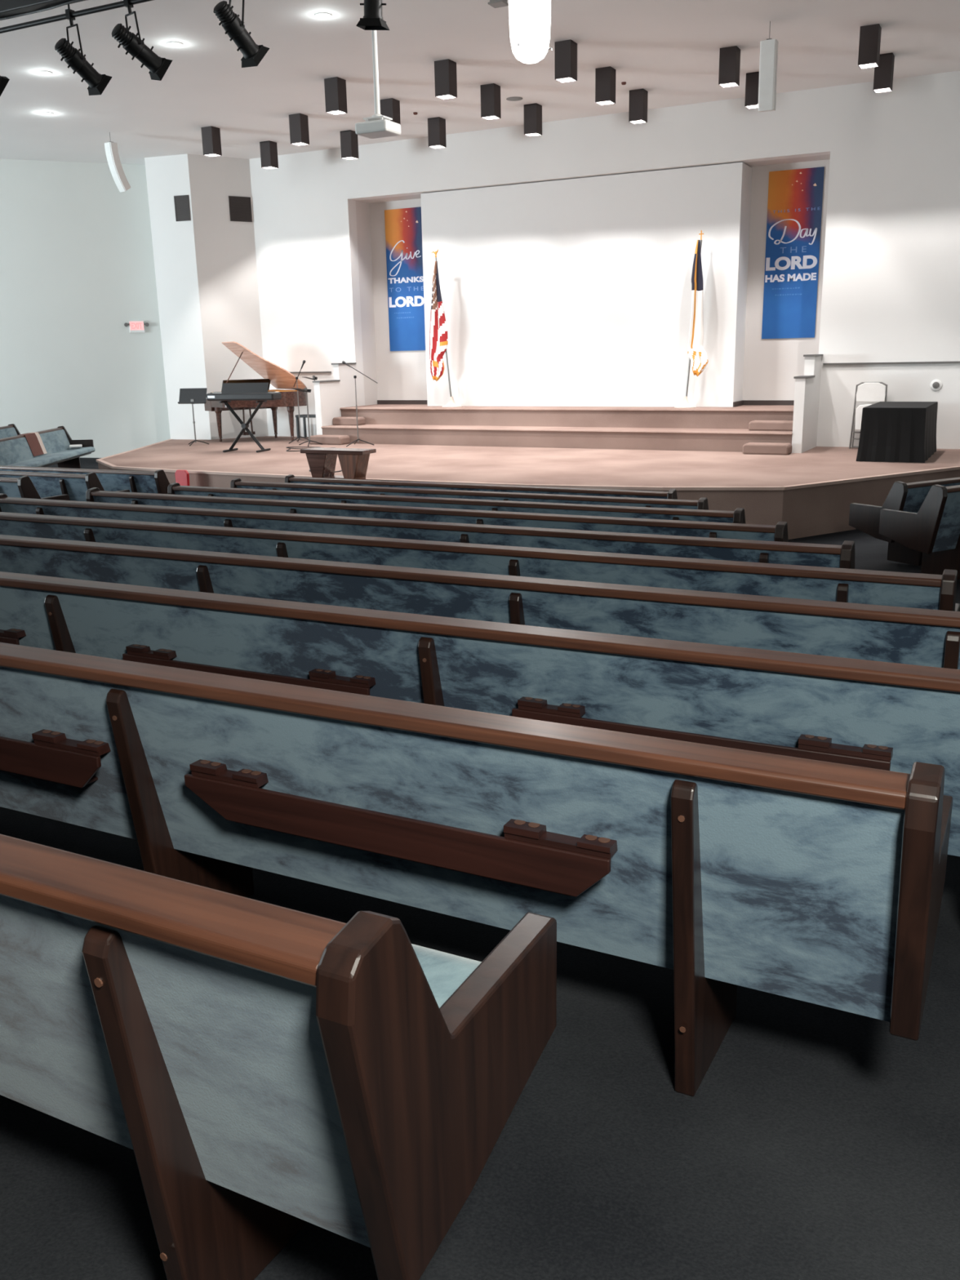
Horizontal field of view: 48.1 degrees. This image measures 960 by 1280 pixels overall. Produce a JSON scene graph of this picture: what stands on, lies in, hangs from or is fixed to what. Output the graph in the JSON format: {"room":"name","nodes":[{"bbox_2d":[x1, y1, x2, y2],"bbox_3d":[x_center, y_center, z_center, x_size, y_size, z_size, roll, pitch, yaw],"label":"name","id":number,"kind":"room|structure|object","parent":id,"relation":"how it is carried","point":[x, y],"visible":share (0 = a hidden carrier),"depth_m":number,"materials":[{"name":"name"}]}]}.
{"room":"church sanctuary","nodes":[
{"label":"church sanctuary","id":0,"kind":"room"},
{"bbox_2d":[0,159,170,457],"bbox_3d":[-11.349,-6.008,21.301,10.369,6.642,0.525,-7,16,-21],"label":"wall","id":1,"kind":"structure","parent":0,"point":[77,260],"depth_m":22.09,"materials":[{"name":"paint"}]},
{"bbox_2d":[124,320,149,333],"bbox_3d":[-7.188,-6.561,22.545,0.499,0.240,0.088,-7,16,-20],"label":"exit sign","id":2,"kind":"object","parent":1,"relation":"attached to","point":[135,326],"visible":1,"depth_m":22.53,"materials":[{"name":"white plastic"}]},
{"bbox_2d":[144,154,268,439],"bbox_3d":[-6.127,-6.517,22.809,3.201,6.642,1.793,6,17,26],"label":"wall","id":3,"kind":"structure","parent":0,"point":[205,265],"depth_m":21.76,"materials":[{"name":"paint"}]},
{"bbox_2d":[173,195,191,221],"bbox_3d":[-5.863,-8.501,21.195,0.330,0.470,0.013,4,16,18],"label":"air vent","id":4,"kind":"object","parent":3,"relation":"in","point":[182,210],"visible":1,"depth_m":21.19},
{"bbox_2d":[228,195,252,222],"bbox_3d":[-4.817,-8.667,21.652,0.460,0.470,0.013,-11,18,-32],"label":"air vent","id":5,"kind":"object","parent":3,"relation":"in","point":[240,207],"visible":1,"depth_m":21.65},
{"bbox_2d":[96,439,959,490],"bbox_3d":[-1.232,-2.749,16.721,15.444,0.036,4.577,8,18,32],"label":"trim","id":6,"kind":"structure","parent":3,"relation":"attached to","point":[99,460],"depth_m":13.54,"materials":[{"name":"wood"}]},
{"bbox_2d":[0,457,959,1279],"bbox_3d":[-3.482,-0.992,10.148,31.900,1.318,23.540,6,17,26],"label":"floor","id":7,"kind":"structure","parent":0,"point":[815,1142],"depth_m":2.21,"materials":[{"name":"grey carpet"}]},
{"bbox_2d":[0,423,20,439],"bbox_3d":[-8.331,-3.046,17.971,0.660,0.856,4.400,-2,15,-2],"label":"pew","id":8,"kind":"object","parent":7,"relation":"on","point":[11,430],"visible":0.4,"depth_m":19.66,"materials":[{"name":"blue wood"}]},
{"bbox_2d":[0,426,17,439],"bbox_3d":[-8.514,-3.219,17.917,0.153,0.365,4.290,-2,15,-2],"label":"backrest cushion","id":9,"kind":"object","parent":8,"relation":"on","point":[5,432],"depth_m":19.60,"materials":[{"name":"blue fabric"}]},
{"bbox_2d":[0,475,69,500],"bbox_3d":[-6.197,-1.544,12.558,3.300,0.887,0.660,6,17,26],"label":"pew","id":10,"kind":"object","parent":7,"relation":"on","point":[23,486],"visible":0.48,"depth_m":11.59,"materials":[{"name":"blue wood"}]},
{"bbox_2d":[0,426,95,468],"bbox_3d":[-7.397,-2.975,17.843,0.660,0.856,4.600,-2,15,-2],"label":"pew","id":11,"kind":"object","parent":7,"relation":"on","point":[15,451],"visible":0.8,"depth_m":18.60,"materials":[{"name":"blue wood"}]},
{"bbox_2d":[18,431,47,456],"bbox_3d":[-7.635,-3.340,18.368,0.231,0.362,0.640,-2,15,-2],"label":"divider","id":12,"kind":"object","parent":11,"relation":"on","point":[34,441],"visible":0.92,"depth_m":18.35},
{"bbox_2d":[0,429,71,465],"bbox_3d":[-7.580,-3.147,17.790,0.153,0.365,4.490,-2,15,-2],"label":"backrest cushion","id":13,"kind":"object","parent":11,"relation":"on","point":[15,449],"depth_m":17.96,"materials":[{"name":"blue fabric"}]},
{"bbox_2d":[7,446,95,466],"bbox_3d":[-7.311,-2.966,17.849,0.488,0.103,4.490,-2,15,-2],"label":"seat cushion","id":14,"kind":"object","parent":11,"relation":"on","point":[56,455],"depth_m":18.20,"materials":[{"name":"blue fabric"}]},
{"bbox_2d":[69,444,82,448],"bbox_3d":[-7.420,-3.559,19.758,0.220,0.035,0.320,-6,16,-19],"label":"folded paper","id":15,"kind":"object","parent":11,"relation":"on","point":[77,445],"visible":1,"depth_m":19.63,"materials":[{"name":"white paper"}]},
{"bbox_2d":[0,471,129,501],"bbox_3d":[-5.814,-1.726,13.483,3.300,0.887,0.660,6,17,26],"label":"pew","id":16,"kind":"object","parent":7,"relation":"on","point":[46,484],"visible":0.38,"depth_m":12.66,"materials":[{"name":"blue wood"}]},
{"bbox_2d":[0,465,169,493],"bbox_3d":[-5.275,-1.892,14.331,3.300,0.887,0.660,6,17,26],"label":"pew","id":17,"kind":"object","parent":7,"relation":"on","point":[157,482],"visible":0.31,"depth_m":13.57,"materials":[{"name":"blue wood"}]},
{"bbox_2d":[174,469,190,485],"bbox_3d":[-4.446,-2.147,15.829,0.300,0.676,0.310,6,17,26],"label":"chair","id":18,"kind":"object","parent":7,"relation":"on","point":[182,477],"visible":0.36,"depth_m":15.85,"materials":[{"name":"plastic"}]},
{"bbox_2d":[0,834,556,1279],"bbox_3d":[-3.083,0.381,3.195,6.930,0.887,0.660,6,17,26],"label":"pew","id":19,"kind":"object","parent":7,"relation":"on","point":[267,1071],"visible":1,"depth_m":1.55,"materials":[{"name":"brown wood"}]},
{"bbox_2d":[411,943,481,1008],"bbox_3d":[-3.044,0.356,3.268,6.820,0.103,0.488,6,17,26],"label":"seat cushion","id":20,"kind":"object","parent":19,"relation":"on","point":[444,972],"depth_m":1.94,"materials":[{"name":"blue fabric"}]},
{"bbox_2d":[300,447,376,479],"bbox_3d":[-1.864,-2.005,14.336,0.980,1.062,0.340,6,17,26],"label":"table","id":21,"kind":"object","parent":7,"relation":"on","point":[322,461],"visible":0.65,"depth_m":14.14,"materials":[{"name":"brown wood"}]},
{"bbox_2d":[0,493,854,568],"bbox_3d":[-0.837,-0.496,7.657,6.710,0.887,0.660,6,17,26],"label":"pew","id":22,"kind":"object","parent":7,"relation":"on","point":[842,556],"visible":0.37,"depth_m":6.86,"materials":[{"name":"brown wood"}]},
{"bbox_2d":[85,487,788,542],"bbox_3d":[-0.639,-0.700,8.675,6.166,0.887,0.660,6,17,26],"label":"pew","id":23,"kind":"object","parent":7,"relation":"on","point":[778,532],"visible":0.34,"depth_m":7.99,"materials":[{"name":"brown wood"}]},
{"bbox_2d":[167,482,745,524],"bbox_3d":[-0.401,-0.898,9.672,5.621,0.887,0.660,6,17,26],"label":"pew","id":24,"kind":"object","parent":7,"relation":"on","point":[738,516],"visible":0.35,"depth_m":9.07,"materials":[{"name":"brown wood"}]},
{"bbox_2d":[230,478,708,510],"bbox_3d":[-0.219,-1.104,10.698,5.126,0.887,0.660,6,17,26],"label":"pew","id":25,"kind":"object","parent":7,"relation":"on","point":[702,504],"visible":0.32,"depth_m":10.16,"materials":[{"name":"brown wood"}]},
{"bbox_2d":[0,642,952,1096],"bbox_3d":[-2.369,0.235,3.956,7.496,0.887,0.660,6,17,26],"label":"pew","id":26,"kind":"object","parent":7,"relation":"on","point":[723,868],"visible":0.97,"depth_m":2.41,"materials":[{"name":"fabric"}]},
{"bbox_2d":[0,571,959,856],"bbox_3d":[-1.661,0.088,4.719,8.052,0.887,0.660,6,17,26],"label":"pew","id":27,"kind":"object","parent":7,"relation":"on","point":[887,716],"visible":0.66,"depth_m":3.43,"materials":[{"name":"brown wood"}]},
{"bbox_2d":[0,534,959,669],"bbox_3d":[-1.274,-0.094,5.643,7.887,0.887,0.660,6,17,26],"label":"pew","id":28,"kind":"object","parent":7,"relation":"on","point":[930,637],"visible":0.36,"depth_m":4.50,"materials":[{"name":"brown wood"}]},
{"bbox_2d":[0,511,959,611],"bbox_3d":[-1.051,-0.294,6.647,7.310,0.887,0.660,6,17,26],"label":"pew","id":29,"kind":"object","parent":7,"relation":"on","point":[893,588],"visible":0.42,"depth_m":5.59,"materials":[{"name":"brown wood"}]},
{"bbox_2d":[284,474,677,499],"bbox_3d":[-0.043,-1.309,11.726,4.598,0.887,0.660,6,17,26],"label":"pew","id":30,"kind":"object","parent":7,"relation":"on","point":[291,478],"visible":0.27,"depth_m":11.22,"materials":[{"name":"brown wood"}]},
{"bbox_2d":[848,476,959,565],"bbox_3d":[4.930,-1.316,11.056,2.600,0.856,0.660,-10,17,-29],"label":"pew","id":31,"kind":"object","parent":7,"relation":"on","point":[902,496],"visible":0.58,"depth_m":10.39,"materials":[{"name":"brown wood"}]},
{"bbox_2d":[878,484,959,579],"bbox_3d":[4.704,-1.100,9.831,2.400,0.856,0.660,-10,17,-29],"label":"pew","id":32,"kind":"object","parent":7,"relation":"on","point":[934,531],"visible":1,"depth_m":9.20,"materials":[{"name":"brown wood"}]},
{"bbox_2d":[0,0,959,164],"bbox_3d":[-3.418,-6.443,9.056,32.120,0.200,24.530,6,17,26],"label":"ceiling","id":33,"kind":"structure","parent":0,"point":[669,50],"depth_m":14.74,"materials":[{"name":"paint"}]},
{"bbox_2d":[0,0,86,20],"bbox_3d":[-3.883,-6.148,9.768,7.600,0.716,0.161,6,17,26],"label":"beam","id":34,"kind":"structure","parent":33,"relation":"attached to","point":[9,9],"depth_m":9.97,"materials":[{"name":"black metal"}]},
{"bbox_2d":[36,71,52,75],"bbox_3d":[-5.997,-7.811,14.832,0.200,0.014,0.200,6,17,26],"label":"recessed light","id":35,"kind":"object","parent":33,"relation":"in","point":[42,73],"visible":1,"depth_m":14.83,"materials":[{"name":"white plastic"}]},
{"bbox_2d":[40,111,53,115],"bbox_3d":[-6.937,-8.432,17.245,0.200,0.014,0.200,6,17,26],"label":"recessed light","id":36,"kind":"object","parent":33,"relation":"in","point":[41,113],"visible":1,"depth_m":17.23,"materials":[{"name":"white plastic"}]},
{"bbox_2d":[0,0,153,33],"bbox_3d":[-3.550,-6.214,9.970,7.600,0.706,0.048,6,17,26],"label":"pipe","id":37,"kind":"object","parent":33,"relation":"hanging from","point":[118,4],"visible":1,"depth_m":10.21,"materials":[{"name":"black metal"}]},
{"bbox_2d":[0,75,9,96],"bbox_3d":[-5.116,-5.855,10.995,0.532,0.589,0.277,-11,18,-34],"label":"spotlight","id":38,"kind":"object","parent":37,"relation":"hanging from","point":[4,81],"visible":1,"depth_m":11.06,"materials":[{"name":"black metal"}]},
{"bbox_2d":[54,8,111,95],"bbox_3d":[-3.857,-5.652,10.378,0.254,0.714,0.518,12,20,40],"label":"spotlight","id":39,"kind":"object","parent":37,"relation":"hanging from","point":[97,82],"visible":1,"depth_m":10.32,"materials":[{"name":"black metal"}]},
{"bbox_2d":[111,0,172,80],"bbox_3d":[-3.186,-5.600,10.053,0.541,0.676,0.264,-14,20,-41],"label":"spotlight","id":40,"kind":"object","parent":37,"relation":"hanging from","point":[157,66],"visible":1,"depth_m":9.99,"materials":[{"name":"black metal"}]},
{"bbox_2d":[213,0,269,67],"bbox_3d":[-2.122,-5.449,9.475,0.271,0.713,0.507,10,19,37],"label":"spotlight","id":41,"kind":"object","parent":37,"relation":"hanging from","point":[253,54],"visible":1,"depth_m":9.45,"materials":[{"name":"black metal"}]},
{"bbox_2d":[355,0,389,30],"bbox_3d":[-0.872,-5.333,8.793,0.259,0.638,0.238,2,15,13],"label":"spotlight","id":42,"kind":"object","parent":37,"relation":"hanging from","point":[372,20],"visible":1,"depth_m":8.79,"materials":[{"name":"black metal"}]},
{"bbox_2d":[104,132,130,192],"bbox_3d":[-6.391,-8.413,18.964,0.200,0.955,0.334,11,19,38],"label":"speaker","id":43,"kind":"object","parent":33,"relation":"hanging from","point":[118,175],"visible":1,"depth_m":18.89},
{"bbox_2d":[104,142,125,192],"bbox_3d":[-6.422,-8.317,18.948,0.160,0.780,0.230,11,19,38],"label":"grille","id":44,"kind":"object","parent":43,"relation":"attached to","point":[118,175],"depth_m":18.89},
{"bbox_2d":[166,41,182,46],"bbox_3d":[-3.857,-7.532,13.611,0.200,0.014,0.200,6,17,26],"label":"recessed light","id":45,"kind":"object","parent":33,"relation":"in","point":[169,43],"visible":1,"depth_m":13.59,"materials":[{"name":"white plastic"}]},
{"bbox_2d":[200,125,222,156],"bbox_3d":[-4.649,-8.631,18.645,0.224,0.440,0.224,6,17,26],"label":"ceiling light","id":46,"kind":"object","parent":33,"relation":"in","point":[211,135],"visible":1,"depth_m":18.57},
{"bbox_2d":[259,140,278,168],"bbox_3d":[-3.916,-9.002,19.986,0.224,0.440,0.224,6,17,26],"label":"ceiling light","id":47,"kind":"object","parent":33,"relation":"in","point":[268,149],"visible":1,"depth_m":19.91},
{"bbox_2d":[288,113,309,146],"bbox_3d":[-2.994,-8.446,17.820,0.224,0.440,0.224,6,17,26],"label":"ceiling light","id":48,"kind":"object","parent":33,"relation":"in","point":[298,122],"visible":1,"depth_m":17.74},
{"bbox_2d":[314,12,331,18],"bbox_3d":[-1.834,-7.303,12.592,0.200,0.014,0.200,6,17,26],"label":"recessed light","id":49,"kind":"object","parent":33,"relation":"in","point":[320,15],"visible":1,"depth_m":12.58,"materials":[{"name":"white plastic"}]},
{"bbox_2d":[324,76,347,115],"bbox_3d":[-2.087,-7.870,15.579,0.224,0.440,0.224,6,17,26],"label":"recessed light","id":50,"kind":"object","parent":33,"relation":"in","point":[335,96],"visible":1,"depth_m":15.50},
{"bbox_2d":[340,129,358,159],"bbox_3d":[-2.328,-8.825,19.195,0.224,0.440,0.224,6,17,26],"label":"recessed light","id":51,"kind":"object","parent":33,"relation":"in","point":[348,139],"visible":0.98,"depth_m":19.11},
{"bbox_2d":[355,30,400,138],"bbox_3d":[-0.957,-5.591,9.731,0.344,1.892,0.300,6,17,26],"label":"projector","id":52,"kind":"object","parent":33,"relation":"hanging from","point":[378,126],"visible":0.96,"depth_m":9.85,"materials":[{"name":"white plastic"}]},
{"bbox_2d":[379,97,400,124],"bbox_3d":[-1.407,-8.238,16.911,0.224,0.440,0.224,6,17,26],"label":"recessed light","id":53,"kind":"object","parent":33,"relation":"in","point":[390,108],"visible":0.54,"depth_m":16.81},
{"bbox_2d":[427,116,446,148],"bbox_3d":[-0.732,-8.622,18.305,0.224,0.440,0.224,6,17,26],"label":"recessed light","id":54,"kind":"object","parent":33,"relation":"in","point":[436,126],"visible":1,"depth_m":18.23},
{"bbox_2d":[434,58,457,99],"bbox_3d":[-0.470,-7.690,14.774,0.224,0.440,0.224,6,17,26],"label":"ceiling light","id":55,"kind":"object","parent":33,"relation":"in","point":[445,70],"visible":1,"depth_m":14.69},
{"bbox_2d":[480,83,501,119],"bbox_3d":[0.161,-8.063,16.131,0.224,0.440,0.224,6,17,26],"label":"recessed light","id":56,"kind":"object","parent":33,"relation":"in","point":[491,109],"visible":1,"depth_m":16.05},
{"bbox_2d":[487,0,508,8],"bbox_3d":[0.190,-6.816,11.234,0.170,0.340,0.170,6,17,26],"label":"ceiling speaker","id":57,"kind":"object","parent":33,"relation":"attached to","point":[495,3],"visible":0.87,"depth_m":11.24,"materials":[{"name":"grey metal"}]},
{"bbox_2d":[506,97,522,101],"bbox_3d":[0.542,-8.503,16.922,0.260,0.013,0.260,6,17,26],"label":"ceiling vent","id":58,"kind":"object","parent":33,"relation":"in","point":[511,99],"visible":1,"depth_m":16.90,"materials":[{"name":"grey metal"}]},
{"bbox_2d":[508,0,553,63],"bbox_3d":[0.418,-5.678,9.095,0.390,1.452,0.392,6,17,26],"label":"pendant lamp","id":59,"kind":"object","parent":33,"relation":"hanging from","point":[530,20],"visible":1,"depth_m":9.10,"materials":[{"name":"white glass"}]},
{"bbox_2d":[524,102,542,136],"bbox_3d":[0.860,-8.429,17.453,0.224,0.440,0.224,6,17,26],"label":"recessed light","id":60,"kind":"object","parent":33,"relation":"in","point":[532,112],"visible":1,"depth_m":17.37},
{"bbox_2d":[554,39,577,83],"bbox_3d":[1.117,-7.514,13.983,0.224,0.440,0.224,6,17,26],"label":"ceiling light","id":61,"kind":"object","parent":33,"relation":"in","point":[565,51],"visible":1,"depth_m":13.90,"materials":[{"name":"metal"}]},
{"bbox_2d":[595,66,616,105],"bbox_3d":[1.787,-7.883,15.321,0.224,0.440,0.224,6,17,26],"label":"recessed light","id":62,"kind":"object","parent":33,"relation":"in","point":[605,77],"visible":1,"depth_m":15.24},
{"bbox_2d":[628,88,648,124],"bbox_3d":[2.447,-8.246,16.639,0.224,0.440,0.224,6,17,26],"label":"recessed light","id":63,"kind":"object","parent":33,"relation":"in","point":[637,108],"visible":1,"depth_m":16.55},
{"bbox_2d":[718,45,740,88],"bbox_3d":[3.344,-7.678,14.426,0.224,0.440,0.224,6,17,26],"label":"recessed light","id":64,"kind":"object","parent":33,"relation":"in","point":[730,56],"visible":1,"depth_m":14.34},
{"bbox_2d":[744,71,759,109],"bbox_3d":[4.024,-8.045,15.758,0.224,0.440,0.224,6,17,26],"label":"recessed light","id":65,"kind":"object","parent":33,"relation":"in","point":[752,82],"visible":0.84,"depth_m":15.68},
{"bbox_2d":[757,21,777,111],"bbox_3d":[3.572,-7.098,13.331,0.200,1.008,0.176,5,16,22],"label":"speaker","id":66,"kind":"object","parent":33,"relation":"hanging from","point":[768,47],"visible":1,"depth_m":13.29},
{"bbox_2d":[759,39,775,111],"bbox_3d":[3.550,-6.976,13.304,0.160,0.786,0.051,5,16,22],"label":"grille","id":67,"kind":"object","parent":66,"relation":"attached to","point":[767,47],"depth_m":13.29,"materials":[{"name":"metal"}]},
{"bbox_2d":[857,23,881,69],"bbox_3d":[4.917,-7.487,13.584,0.224,0.440,0.224,6,17,26],"label":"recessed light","id":68,"kind":"object","parent":33,"relation":"in","point":[869,42],"visible":1,"depth_m":13.50,"materials":[{"name":"metal"}]},
{"bbox_2d":[873,52,894,93],"bbox_3d":[5.596,-7.854,14.916,0.224,0.440,0.224,6,17,26],"label":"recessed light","id":69,"kind":"object","parent":33,"relation":"in","point":[883,74],"visible":0.94,"depth_m":14.83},
{"bbox_2d":[97,435,959,539],"bbox_3d":[0.239,-2.384,17.435,16.940,1.155,6.765,6,17,26],"label":"stage","id":70,"kind":"structure","parent":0,"point":[806,512],"depth_m":15.35,"materials":[{"name":"carpet"}]},
{"bbox_2d":[177,387,208,445],"bbox_3d":[-5.552,-4.300,20.766,0.560,1.073,0.391,2,15,11],"label":"music stand","id":71,"kind":"object","parent":70,"relation":"on","point":[187,396],"visible":1,"depth_m":20.77,"materials":[{"name":"grey metal"}]},
{"bbox_2d":[177,387,207,404],"bbox_3d":[-5.543,-4.702,20.747,0.560,0.287,0.154,2,15,11],"label":"tray","id":72,"kind":"object","parent":71,"relation":"on","point":[187,396],"depth_m":20.76,"materials":[{"name":"grey metal"}]},
{"bbox_2d":[219,400,271,452],"bbox_3d":[-4.180,-3.805,19.154,0.752,0.884,0.480,3,16,17],"label":"keyboard stand","id":73,"kind":"object","parent":70,"relation":"on","point":[245,426],"visible":0.97,"depth_m":19.13,"materials":[{"name":"black metal"}]},
{"bbox_2d":[206,382,281,400],"bbox_3d":[-4.173,-4.383,18.992,1.320,0.300,0.344,3,16,17],"label":"keyboard","id":74,"kind":"object","parent":73,"relation":"on","point":[230,391],"visible":1,"depth_m":18.85,"materials":[{"name":"black plastic"}]},
{"bbox_2d":[204,341,306,441],"bbox_3d":[-4.457,-4.952,21.459,1.498,1.934,1.705,-12,19,-36],"label":"grand piano","id":75,"kind":"object","parent":70,"relation":"on","point":[278,377],"visible":0.8,"depth_m":21.34,"materials":[{"name":"brown wood"}]},
{"bbox_2d":[288,360,308,443],"bbox_3d":[-3.495,-4.579,20.705,0.517,1.553,0.506,6,17,26],"label":"microphone stand","id":76,"kind":"object","parent":70,"relation":"on","point":[304,361],"visible":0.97,"depth_m":20.77,"materials":[{"name":"grey metal"}]},
{"bbox_2d":[302,375,317,381],"bbox_3d":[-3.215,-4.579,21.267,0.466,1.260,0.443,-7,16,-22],"label":"microphone","id":77,"kind":"object","parent":76,"relation":"attached to","point":[314,378],"visible":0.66,"depth_m":21.07,"materials":[{"name":"grey metal"}]},
{"bbox_2d":[295,413,315,437],"bbox_3d":[-3.293,-4.363,22.002,0.940,0.470,0.300,6,17,26],"label":"piano bench","id":78,"kind":"object","parent":70,"relation":"on","point":[304,416],"visible":0.46,"depth_m":22.09,"materials":[{"name":"black wood"}]},
{"bbox_2d":[291,387,322,446],"bbox_3d":[-3.206,-4.179,20.151,0.482,1.060,0.443,-11,18,-31],"label":"music stand","id":79,"kind":"object","parent":70,"relation":"on","point":[305,390],"visible":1,"depth_m":20.10,"materials":[{"name":"grey metal"}]},
{"bbox_2d":[291,387,311,392],"bbox_3d":[-3.312,-4.631,19.962,0.249,0.081,0.340,-11,17,-31],"label":"tray","id":80,"kind":"object","parent":79,"relation":"on","point":[305,390],"depth_m":19.95,"materials":[{"name":"grey metal"}]},
{"bbox_2d":[286,446,335,451],"bbox_3d":[-3.232,-3.442,19.404,1.001,0.014,0.809,6,17,26],"label":"cable","id":81,"kind":"object","parent":70,"relation":"on","point":[286,446],"visible":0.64,"depth_m":19.56,"materials":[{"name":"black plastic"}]},
{"bbox_2d":[309,435,350,444],"bbox_3d":[-2.869,-3.815,20.507,0.737,0.160,0.330,6,17,26],"label":"step","id":82,"kind":"structure","parent":70,"relation":"on","point":[323,439],"depth_m":20.36,"materials":[{"name":"carpet"}]},
{"bbox_2d":[311,362,357,435],"bbox_3d":[-2.830,-4.691,21.220,0.172,1.485,1.296,6,17,26],"label":"half wall","id":83,"kind":"structure","parent":70,"relation":"on","point":[330,396],"depth_m":21.06,"materials":[{"name":"paint"}]},
{"bbox_2d":[342,360,377,446],"bbox_3d":[-2.241,-4.318,19.671,0.732,1.529,0.461,11,19,39],"label":"microphone stand","id":84,"kind":"object","parent":70,"relation":"on","point":[343,362],"visible":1,"depth_m":19.79,"materials":[{"name":"grey metal"}]},
{"bbox_2d":[742,442,791,454],"bbox_3d":[4.495,-2.995,16.841,0.704,0.160,0.330,6,17,26],"label":"step","id":85,"kind":"structure","parent":70,"relation":"on","point":[757,448],"depth_m":16.71,"materials":[{"name":"carpet"}]},
{"bbox_2d":[791,354,822,453],"bbox_3d":[5.224,-3.794,17.210,0.194,1.485,1.296,6,17,26],"label":"half wall","id":86,"kind":"structure","parent":70,"relation":"on","point":[806,391],"depth_m":16.99,"materials":[{"name":"paint"}]},
{"bbox_2d":[848,382,887,448],"bbox_3d":[6.201,-3.572,17.163,0.534,1.043,0.164,6,17,26],"label":"folding chair","id":87,"kind":"object","parent":70,"relation":"on","point":[867,391],"visible":0.68,"depth_m":17.14,"materials":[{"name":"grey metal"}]},
{"bbox_2d":[856,401,937,462],"bbox_3d":[6.229,-3.111,15.976,0.930,0.750,1.937,6,17,26],"label":"covered table","id":88,"kind":"object","parent":70,"relation":"on","point":[891,431],"visible":1,"depth_m":15.21,"materials":[{"name":"black fabric"}]},
{"bbox_2d":[320,424,792,452],"bbox_3d":[1.226,-3.678,19.412,8.897,0.336,1.418,6,17,26],"label":"step","id":89,"kind":"structure","parent":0,"point":[590,437],"depth_m":18.60,"materials":[{"name":"carpet"}]},
{"bbox_2d":[332,416,365,425],"bbox_3d":[-2.558,-4.275,21.016,0.594,0.148,0.297,6,17,26],"label":"step","id":90,"kind":"structure","parent":89,"relation":"on","point":[343,420],"depth_m":20.89,"materials":[{"name":"carpet"}]},
{"bbox_2d":[339,404,793,429],"bbox_3d":[1.521,-4.149,19.900,8.897,0.324,1.409,6,17,26],"label":"platform","id":91,"kind":"object","parent":89,"relation":"on","point":[698,417],"visible":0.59,"depth_m":19.13,"materials":[{"name":"carpet"}]},
{"bbox_2d":[429,248,462,407],"bbox_3d":[-0.669,-5.859,20.304,0.612,2.861,0.380,6,17,26],"label":"flag","id":92,"kind":"object","parent":91,"relation":"on","point":[438,340],"visible":1,"depth_m":20.32,"materials":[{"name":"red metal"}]},
{"bbox_2d":[674,230,707,408],"bbox_3d":[3.604,-5.415,18.275,0.527,2.872,0.385,0,15,4],"label":"flag","id":93,"kind":"object","parent":91,"relation":"on","point":[696,353],"visible":1,"depth_m":18.17,"materials":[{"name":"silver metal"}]},
{"bbox_2d":[748,420,792,431],"bbox_3d":[4.747,-3.462,17.380,0.759,0.148,0.297,6,17,26],"label":"step","id":94,"kind":"structure","parent":89,"relation":"on","point":[761,425],"depth_m":17.27,"materials":[{"name":"carpet"}]},
{"bbox_2d":[420,162,751,407],"bbox_3d":[1.767,-6.250,19.625,6.039,3.922,0.660,6,17,26],"label":"wall","id":95,"kind":"structure","parent":0,"point":[571,292],"depth_m":19.15,"materials":[{"name":"paint"}]},
{"bbox_2d":[377,400,427,404],"bbox_3d":[-1.437,-4.871,22.068,1.562,0.088,0.028,6,17,26],"label":"baseboard","id":96,"kind":"structure","parent":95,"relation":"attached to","point":[379,402],"depth_m":22.13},
{"bbox_2d":[248,70,959,448],"bbox_3d":[2.416,-5.705,19.080,15.730,6.642,0.275,6,17,26],"label":"wall","id":97,"kind":"structure","parent":0,"point":[891,287],"depth_m":17.42,"materials":[{"name":"paint"}]},
{"bbox_2d":[290,371,331,373],"bbox_3d":[-3.785,-5.522,22.230,1.705,0.028,0.033,6,17,26],"label":"trim","id":98,"kind":"structure","parent":97,"relation":"attached to","point":[300,371],"depth_m":22.02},
{"bbox_2d":[355,154,830,405],"bbox_3d":[1.759,-5.921,19.944,9.350,6.642,0.715,6,17,26],"label":"wall niche","id":99,"kind":"object","parent":97,"relation":"in","point":[771,366],"visible":0.11,"depth_m":18.92,"materials":[{"name":"paint"}]},
{"bbox_2d":[384,206,425,351],"bbox_3d":[-1.479,-7.160,21.453,0.864,2.695,0.012,6,17,26],"label":"banner","id":100,"kind":"object","parent":99,"relation":"attached to","point":[403,226],"visible":0.96,"depth_m":21.45,"materials":[{"name":"fabric"}]},
{"bbox_2d":[394,311,413,318],"bbox_3d":[-1.526,-6.532,21.647,0.456,0.117,0.002,6,17,26],"label":"print","id":101,"kind":"object","parent":100,"relation":"attached to","point":[397,314],"depth_m":21.65},
{"bbox_2d":[761,166,824,338],"bbox_3d":[5.244,-6.464,18.091,0.891,2.684,0.012,6,17,26],"label":"banner","id":102,"kind":"object","parent":99,"relation":"attached to","point":[795,197],"visible":1,"depth_m":18.08,"materials":[{"name":"fabric"}]},
{"bbox_2d":[772,287,801,295],"bbox_3d":[5.207,-5.912,18.259,0.502,0.125,0.002,6,17,26],"label":"print","id":103,"kind":"object","parent":102,"relation":"attached to","point":[775,291],"depth_m":18.26},
{"bbox_2d":[733,400,794,407],"bbox_3d":[5.117,-4.050,18.462,1.397,0.088,0.660,6,17,26],"label":"baseboard","id":104,"kind":"structure","parent":97,"relation":"attached to","point":[738,403],"depth_m":18.81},
{"bbox_2d":[822,361,959,364],"bbox_3d":[7.042,-4.338,16.834,3.245,0.028,0.033,6,17,26],"label":"trim","id":105,"kind":"structure","parent":97,"relation":"attached to","point":[904,362],"depth_m":17.07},
{"bbox_2d":[929,379,942,391],"bbox_3d":[7.147,-3.995,16.872,0.170,0.170,0.034,6,17,26],"label":"dial","id":106,"kind":"object","parent":97,"relation":"attached to","point":[935,384],"visible":1,"depth_m":16.86,"materials":[{"name":"white plastic"}]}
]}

